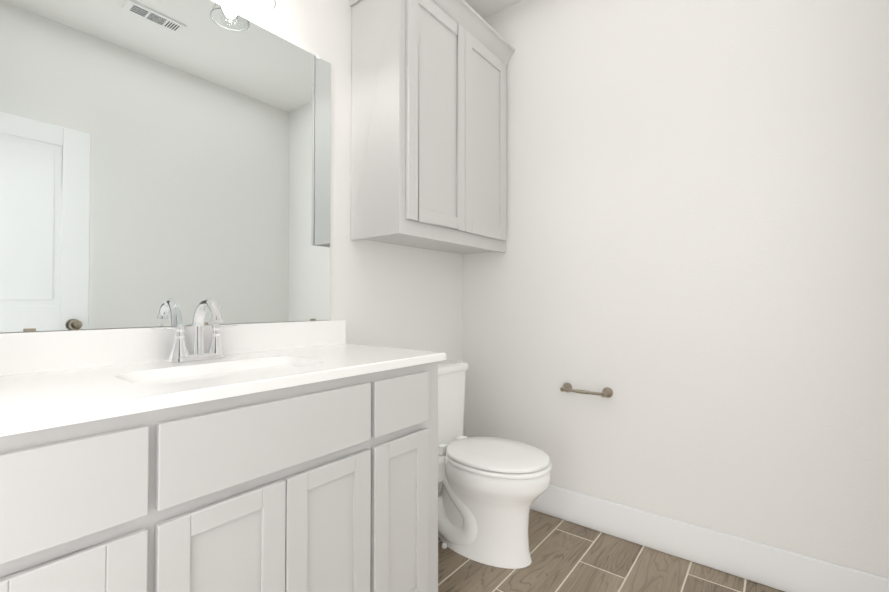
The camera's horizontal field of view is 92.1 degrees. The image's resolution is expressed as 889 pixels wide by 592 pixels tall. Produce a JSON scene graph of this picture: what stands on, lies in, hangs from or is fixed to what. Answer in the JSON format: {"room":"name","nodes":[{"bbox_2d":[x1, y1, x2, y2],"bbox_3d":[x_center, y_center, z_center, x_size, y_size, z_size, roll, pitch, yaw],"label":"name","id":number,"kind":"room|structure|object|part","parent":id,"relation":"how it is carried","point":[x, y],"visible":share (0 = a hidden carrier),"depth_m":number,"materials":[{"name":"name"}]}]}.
{"room":"bathroom","nodes":[
{"label":"bathroom","id":0,"kind":"room"},
{"bbox_2d":[2,0,462,361],"bbox_3d":[-0.576,-0.250,1.742,0.100,2.712,2.300,-1,-1,38],"label":"wall","id":1,"kind":"structure","parent":0,"point":[382,294],"depth_m":1.90,"materials":[{"name":"white paint"}]},
{"bbox_2d":[0,0,330,332],"bbox_3d":[-0.823,-0.447,1.338,0.008,1.079,1.130,-1,-1,38],"label":"mirror","id":2,"kind":"object","parent":1,"relation":"attached to","point":[164,162],"visible":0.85,"depth_m":1.28,"materials":[{"name":"silver glass"}]},
{"bbox_2d":[238,0,275,11],"bbox_3d":[-0.750,-1.100,1.320,0.158,0.200,0.520,-1,-1,38],"label":"sconce","id":3,"kind":"object","parent":1,"relation":"attached to","point":[274,3],"visible":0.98,"depth_m":1.49,"materials":[{"name":"clear glass"}]},
{"bbox_2d":[349,0,514,253],"bbox_3d":[-0.030,-0.796,2.083,0.350,1.109,0.904,-1,-1,38],"label":"upper cabinet","id":4,"kind":"object","parent":1,"relation":"attached to","point":[428,124],"visible":1,"depth_m":1.86,"materials":[{"name":"grey paint"}]},
{"bbox_3d":[-0.030,-1.311,2.091,0.350,0.079,0.902,-1,-1,38],"label":"crown","id":5,"kind":"part","parent":4,"relation":"part of","materials":[{"name":"grey paint"}]},
{"bbox_2d":[438,482,442,492],"bbox_3d":[-0.157,1.037,2.167,0.014,0.152,0.854,-1,-1,38],"label":"baseboard","id":6,"kind":"structure","parent":1,"relation":"attached to","point":[440,486],"depth_m":2.32,"materials":[{"name":"white paint"}]},
{"bbox_2d":[464,0,522,18],"bbox_3d":[0.187,-1.645,1.169,2.035,0.060,2.300,-1,-1,38],"label":"ceiling","id":7,"kind":"structure","parent":0,"point":[483,9],"depth_m":2.35,"materials":[{"name":"white paint"}]},
{"bbox_2d":[438,509,783,591],"bbox_3d":[0.187,1.127,1.127,2.035,0.060,2.300,-1,-1,38],"label":"floor","id":8,"kind":"structure","parent":0,"point":[567,556],"depth_m":1.73,"materials":[{"name":"brown tile"}]},
{"bbox_2d":[0,298,445,591],"bbox_3d":[-0.587,0.550,1.177,0.558,1.094,1.210,-1,-1,38],"label":"bathroom vanity","id":9,"kind":"object","parent":8,"relation":"on","point":[198,455],"visible":1,"depth_m":0.98,"materials":[{"name":"grey paint"}]},
{"bbox_2d":[151,298,237,362],"bbox_3d":[-0.701,0.098,1.264,0.165,0.187,0.245,-1,-1,38],"label":"faucet","id":10,"kind":"object","parent":9,"relation":"on","point":[215,353],"depth_m":1.28,"materials":[{"name":"silver metal"}]},
{"bbox_2d":[438,360,551,568],"bbox_3d":[0.128,0.723,1.947,0.732,0.771,0.438,-1,-1,38],"label":"toilet","id":11,"kind":"object","parent":8,"relation":"on","point":[493,489],"visible":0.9,"depth_m":1.79,"materials":[{"name":"white ceramic"}]},
{"bbox_3d":[-0.078,0.552,2.110,0.190,0.343,0.412,-1,-1,38],"label":"tank","id":12,"kind":"part","parent":11,"relation":"part of","materials":[{"name":"white ceramic"}]},
{"bbox_3d":[-0.078,0.360,2.113,0.210,0.040,0.438,-1,-1,38],"label":"lid","id":13,"kind":"part","parent":11,"relation":"part of","materials":[{"name":"white ceramic"}]},
{"bbox_3d":[0.221,0.695,1.875,0.497,0.044,0.372,-1,-1,38],"label":"seat","id":14,"kind":"part","parent":11,"relation":"part of","materials":[{"name":"white plastic"}]},
{"bbox_2d":[463,0,888,578],"bbox_3d":[0.902,-0.246,1.985,1.935,2.712,0.100,-1,-1,38],"label":"wall","id":15,"kind":"structure","parent":0,"point":[690,267],"depth_m":1.79,"materials":[{"name":"white paint"}]},
{"bbox_2d":[560,382,612,397],"bbox_3d":[0.668,0.454,2.047,0.245,0.049,0.072,-1,-1,38],"label":"toilet paper holder","id":16,"kind":"object","parent":15,"relation":"attached to","point":[607,392],"visible":1,"depth_m":2.02,"materials":[{"name":"silver metal"}]},
{"bbox_2d":[530,485,888,591],"bbox_3d":[0.828,1.034,1.951,1.834,0.152,0.014,-1,-1,38],"label":"baseboard","id":17,"kind":"structure","parent":15,"relation":"attached to","point":[775,567],"depth_m":1.74,"materials":[{"name":"white paint"}]}
]}

